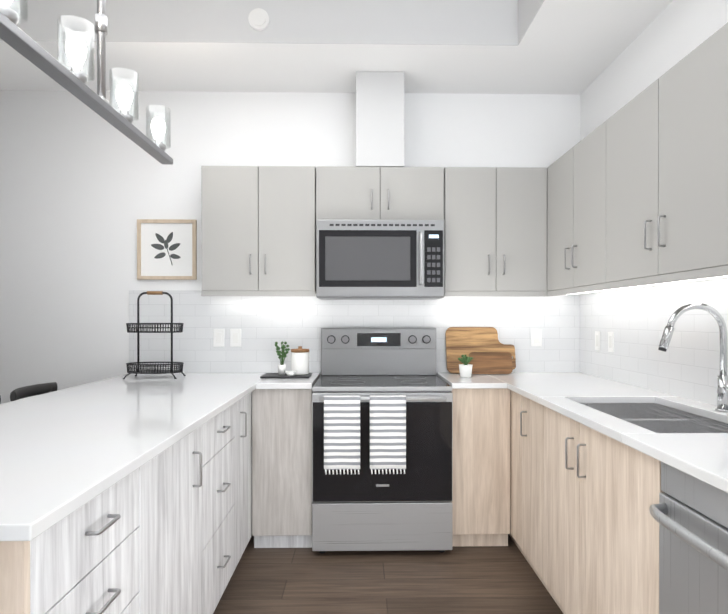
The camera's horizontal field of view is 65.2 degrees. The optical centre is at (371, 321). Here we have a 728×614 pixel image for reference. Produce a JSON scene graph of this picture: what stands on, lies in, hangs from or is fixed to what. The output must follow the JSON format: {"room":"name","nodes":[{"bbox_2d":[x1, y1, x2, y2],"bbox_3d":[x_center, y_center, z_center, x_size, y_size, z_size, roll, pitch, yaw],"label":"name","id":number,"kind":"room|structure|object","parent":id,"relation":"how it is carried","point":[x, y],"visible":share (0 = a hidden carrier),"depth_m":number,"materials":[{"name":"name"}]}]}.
{"room":"kitchen","nodes":[
{"label":"kitchen","id":0,"kind":"room"},
{"bbox_2d":[0,90,580,403],"bbox_3d":[-1.083,-0.382,3.776,5.140,3.300,0.100,0,0,-1],"label":"wall","id":1,"kind":"structure","parent":0,"point":[83,187],"depth_m":3.72,"materials":[{"name":"paint"}]},
{"bbox_2d":[137,219,196,279],"bbox_3d":[-1.331,-0.467,3.708,0.380,0.390,0.022,0,0,-1],"label":"framed art","id":2,"kind":"object","parent":1,"relation":"attached to","point":[166,249],"visible":0.98,"depth_m":3.71,"materials":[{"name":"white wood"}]},
{"bbox_2d":[201,166,316,293],"bbox_3d":[-0.679,-0.556,3.567,0.680,0.750,0.328,0,0,-1],"label":"upper cabinet","id":3,"kind":"object","parent":1,"relation":"attached to","point":[259,223],"depth_m":3.40,"materials":[{"name":"grey paint"}]},
{"bbox_2d":[129,290,579,372],"bbox_3d":[-0.100,0.068,3.745,2.964,0.540,0.006,0,0,-1],"label":"wall tile","id":4,"kind":"structure","parent":1,"relation":"attached to","point":[264,324],"depth_m":3.74,"materials":[{"name":"white tile"}]},
{"bbox_2d":[213,329,223,346],"bbox_3d":[-0.997,0.108,3.720,0.072,0.116,0.007,0,0,-1],"label":"electrical outlet plate","id":5,"kind":"object","parent":4,"relation":"attached to","point":[218,337],"visible":1,"depth_m":3.72,"materials":[{"name":"white plastic"}]},
{"bbox_2d":[230,329,240,346],"bbox_3d":[-0.886,0.108,3.723,0.072,0.116,0.007,0,0,-1],"label":"electrical outlet plate","id":6,"kind":"object","parent":4,"relation":"attached to","point":[235,337],"visible":1,"depth_m":3.72,"materials":[{"name":"white plastic"}]},
{"bbox_2d":[531,329,541,345],"bbox_3d":[1.093,0.108,3.761,0.072,0.116,0.007,0,0,-1],"label":"electrical outlet plate","id":7,"kind":"object","parent":4,"relation":"attached to","point":[536,337],"visible":1,"depth_m":3.76,"materials":[{"name":"white plastic"}]},
{"bbox_2d":[317,166,444,220],"bbox_3d":[0.051,-0.766,3.580,0.770,0.330,0.328,0,0,-1],"label":"upper cabinet","id":8,"kind":"object","parent":1,"relation":"attached to","point":[343,193],"depth_m":3.42,"materials":[{"name":"grey paint"}]},
{"bbox_2d":[356,71,403,166],"bbox_3d":[0.051,-1.216,3.578,0.290,0.566,0.328,0,0,-1],"label":"column","id":9,"kind":"structure","parent":8,"relation":"on","point":[379,119],"depth_m":3.41,"materials":[{"name":"grey paint"}]},
{"bbox_2d":[316,220,444,299],"bbox_3d":[0.052,-0.370,3.520,0.756,0.458,0.453,0,0,-1],"label":"over-the-range microwave","id":10,"kind":"object","parent":8,"relation":"attached to","point":[380,259],"visible":1,"depth_m":3.35,"materials":[{"name":"silver metal"}]},
{"bbox_2d":[444,167,544,295],"bbox_3d":[0.750,-0.556,3.595,0.618,0.750,0.328,0,0,-1],"label":"upper cabinet","id":11,"kind":"object","parent":1,"relation":"attached to","point":[495,216],"depth_m":3.43,"materials":[{"name":"grey paint"}]},
{"bbox_2d":[213,534,562,613],"bbox_3d":[-1.022,1.323,0.635,5.140,0.080,6.400,0,0,-1],"label":"floor","id":12,"kind":"structure","parent":0,"point":[480,580],"depth_m":2.76,"materials":[{"name":"brown wood"}]},
{"bbox_2d":[10,382,57,400],"bbox_3d":[-1.525,0.800,2.864,0.444,0.947,0.404,0,0,-1],"label":"bar stool","id":13,"kind":"object","parent":12,"relation":"on","point":[27,391],"visible":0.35,"depth_m":2.90,"materials":[{"name":"grey"}]},
{"bbox_2d":[0,462,147,613],"bbox_3d":[-0.934,0.830,1.277,0.620,0.900,0.535,0,0,-1],"label":"base cabinet","id":14,"kind":"object","parent":12,"relation":"on","point":[94,560],"depth_m":1.26,"materials":[{"name":"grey wood"}]},
{"bbox_2d":[148,422,207,613],"bbox_3d":[-0.935,0.827,1.854,0.600,0.900,0.620,0,0,-1],"label":"base cabinet","id":15,"kind":"object","parent":12,"relation":"on","point":[168,530],"depth_m":1.89,"materials":[{"name":"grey wood"}]},
{"bbox_2d":[0,373,265,540],"bbox_3d":[-1.080,0.360,2.351,0.930,0.030,2.753,0,0,-1],"label":"countertop","id":16,"kind":"structure","parent":15,"relation":"on","point":[66,452],"depth_m":1.78,"materials":[{"name":"stone"}]},
{"bbox_2d":[123,291,185,378],"bbox_3d":[-1.301,0.079,3.425,0.337,0.520,0.207,0,0,-1],"label":"tiered stand","id":17,"kind":"object","parent":16,"relation":"on","point":[155,365],"visible":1,"depth_m":3.42,"materials":[{"name":"grey metal"}]},
{"bbox_2d":[260,373,311,377],"bbox_3d":[-0.517,0.333,3.491,0.290,0.011,0.220,0,0,-1],"label":"tray","id":18,"kind":"object","parent":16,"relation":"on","point":[271,375],"visible":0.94,"depth_m":3.38,"materials":[{"name":"grey"}]},
{"bbox_2d":[275,341,289,374],"bbox_3d":[-0.545,0.224,3.491,0.094,0.205,0.105,0,0,-1],"label":"plant","id":19,"kind":"object","parent":18,"relation":"on","point":[281,368],"visible":1,"depth_m":3.48,"materials":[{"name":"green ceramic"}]},
{"bbox_2d":[285,371,296,375],"bbox_3d":[-0.480,0.313,3.411,0.072,0.027,0.072,0,0,-1],"label":"bowl","id":20,"kind":"object","parent":18,"relation":"on","point":[290,373],"visible":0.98,"depth_m":3.39,"materials":[{"name":"white ceramic"}]},
{"bbox_2d":[291,346,308,374],"bbox_3d":[-0.437,0.240,3.502,0.114,0.173,0.114,0,0,-1],"label":"canister","id":21,"kind":"object","parent":18,"relation":"on","point":[300,360],"visible":0.96,"depth_m":3.45,"materials":[{"name":"white ceramic"}]},
{"bbox_2d":[208,400,239,613],"bbox_3d":[-0.947,0.825,2.439,0.600,0.900,0.550,0,0,-1],"label":"base cabinet","id":22,"kind":"object","parent":12,"relation":"on","point":[223,429],"depth_m":2.48,"materials":[{"name":"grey wood"}]},
{"bbox_2d":[240,392,251,558],"bbox_3d":[-0.956,0.822,2.924,0.600,0.900,0.419,0,0,-1],"label":"base cabinet","id":23,"kind":"object","parent":12,"relation":"on","point":[246,402],"depth_m":2.98,"materials":[{"name":"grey wood"}]},
{"bbox_2d":[252,389,312,547],"bbox_3d":[-0.498,0.820,3.442,0.329,0.900,0.598,0,0,-1],"label":"base cabinet","id":24,"kind":"object","parent":12,"relation":"on","point":[282,502],"visible":0.71,"depth_m":3.14,"materials":[{"name":"brown wood"}]},
{"bbox_2d":[260,373,319,388],"bbox_3d":[-0.483,0.355,3.425,0.305,0.030,0.628,0,0,-1],"label":"countertop","id":25,"kind":"structure","parent":24,"relation":"on","point":[268,383],"depth_m":3.17,"materials":[{"name":"stone"}]},
{"bbox_2d":[312,328,452,553],"bbox_3d":[0.056,0.658,3.347,0.756,1.225,0.754,0,0,-1],"label":"range","id":26,"kind":"object","parent":12,"relation":"on","point":[382,439],"visible":1,"depth_m":3.06,"materials":[{"name":"silver metal"}]},
{"bbox_2d":[451,388,510,545],"bbox_3d":[0.606,0.820,3.464,0.329,0.900,0.598,0,0,-1],"label":"base cabinet","id":27,"kind":"object","parent":12,"relation":"on","point":[481,470],"visible":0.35,"depth_m":3.17,"materials":[{"name":"brown wood"}]},
{"bbox_2d":[437,372,503,388],"bbox_3d":[0.576,0.355,3.431,0.275,0.030,0.658,0,0,-1],"label":"countertop","id":28,"kind":"structure","parent":27,"relation":"on","point":[476,381],"depth_m":3.22,"materials":[{"name":"stone"}]},
{"bbox_2d":[458,354,472,377],"bbox_3d":[0.576,0.270,3.451,0.091,0.138,0.084,0,0,-1],"label":"plant","id":29,"kind":"object","parent":28,"relation":"on","point":[465,368],"visible":1,"depth_m":3.43,"materials":[{"name":"white ceramic"}]},
{"bbox_2d":[509,390,664,613],"bbox_3d":[1.095,0.827,1.973,0.650,0.900,3.598,0,0,-1],"label":"base cabinet","id":30,"kind":"object","parent":12,"relation":"on","point":[584,530],"visible":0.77,"depth_m":2.14,"materials":[{"name":"brown wood"}]},
{"bbox_2d":[492,372,727,492],"bbox_3d":[1.096,0.466,1.971,0.651,0.238,3.598,0,0,-1],"label":"countertop","id":31,"kind":"structure","parent":30,"relation":"on","point":[689,436],"depth_m":2.19,"materials":[{"name":"stone"}]},
{"bbox_2d":[445,327,515,372],"bbox_3d":[0.713,0.188,3.707,0.447,0.299,0.090,0,0,-1],"label":"cutting board","id":32,"kind":"object","parent":31,"relation":"on","point":[460,341],"visible":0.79,"depth_m":3.71,"materials":[{"name":"brown wood"}]},
{"bbox_2d":[469,352,512,373],"bbox_3d":[0.763,0.268,3.636,0.275,0.140,0.043,0,0,-1],"label":"cutting board","id":33,"kind":"object","parent":31,"relation":"on","point":[491,362],"visible":0.81,"depth_m":3.63,"materials":[{"name":"brown wood"}]},
{"bbox_2d":[658,303,727,411],"bbox_3d":[1.242,0.137,2.157,0.280,0.416,0.108,0,0,-1],"label":"faucet","id":34,"kind":"object","parent":31,"relation":"on","point":[722,382],"visible":1,"depth_m":2.17,"materials":[{"name":"silver metal"}]},
{"bbox_2d":[649,462,727,613],"bbox_3d":[1.082,0.833,1.301,0.667,0.895,0.595,0,0,-1],"label":"dishwasher","id":35,"kind":"object","parent":12,"relation":"on","point":[689,513],"visible":0.94,"depth_m":1.43,"materials":[{"name":"silver metal"}]},
{"bbox_2d":[580,0,727,140],"bbox_3d":[1.497,-0.367,0.676,0.100,3.300,6.200,0,0,-1],"label":"wall","id":36,"kind":"structure","parent":0,"point":[673,33],"depth_m":2.85,"materials":[{"name":"white paint"}]},
{"bbox_2d":[545,125,643,293],"bbox_3d":[1.236,-0.553,3.040,0.328,0.750,0.840,0,0,-1],"label":"upper cabinet","id":37,"kind":"object","parent":36,"relation":"attached to","point":[573,181],"depth_m":2.99,"materials":[{"name":"grey paint"}]},
{"bbox_2d":[580,277,727,405],"bbox_3d":[1.422,0.077,1.827,0.006,0.540,3.900,0,0,-1],"label":"wall tile","id":38,"kind":"structure","parent":36,"relation":"attached to","point":[684,365],"depth_m":2.78,"materials":[{"name":"white tile"}]},
{"bbox_2d":[595,331,599,350],"bbox_3d":[1.384,0.120,3.476,0.007,0.116,0.072,0,0,-1],"label":"electrical outlet plate","id":39,"kind":"object","parent":38,"relation":"attached to","point":[597,340],"visible":1,"depth_m":3.47,"materials":[{"name":"white plastic"}]},
{"bbox_2d":[608,332,613,351],"bbox_3d":[1.387,0.120,3.291,0.007,0.116,0.072,0,0,-1],"label":"electrical outlet plate","id":40,"kind":"object","parent":38,"relation":"attached to","point":[610,341],"visible":1,"depth_m":3.28,"materials":[{"name":"white plastic"}]},
{"bbox_2d":[601,22,727,285],"bbox_3d":[1.253,-0.549,2.160,0.328,0.750,0.920,0,0,-1],"label":"upper cabinet","id":41,"kind":"object","parent":36,"relation":"attached to","point":[633,193],"depth_m":2.07,"materials":[{"name":"grey paint"}]},
{"bbox_3d":[-1.022,-2.057,0.619,5.140,0.080,6.400,0,0,-1],"label":"ceiling","id":42,"kind":"structure","parent":0,"visible":0},
{"bbox_2d":[0,0,172,163],"bbox_3d":[-1.066,-1.428,1.851,0.120,1.190,2.380,0,0,-1],"label":"pendant light","id":43,"kind":"object","parent":42,"relation":"hanging from","point":[73,80],"visible":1,"depth_m":2.12,"materials":[{"name":"silver metal"}]},
{"bbox_2d":[0,0,672,94],"bbox_3d":[-1.022,-1.752,0.621,4.940,0.530,6.200,0,0,-1],"label":"ceiling","id":44,"kind":"structure","parent":42,"relation":"attached to","point":[575,47],"depth_m":3.08,"materials":[{"name":"white paint"}]},
{"bbox_2d":[248,8,269,30],"bbox_3d":[-0.602,-1.618,3.049,0.110,0.110,0.031,0,0,-1],"label":"smoke detector","id":45,"kind":"object","parent":44,"relation":"attached to","point":[258,19],"visible":1,"depth_m":3.04,"materials":[{"name":"white plastic"}]}
]}

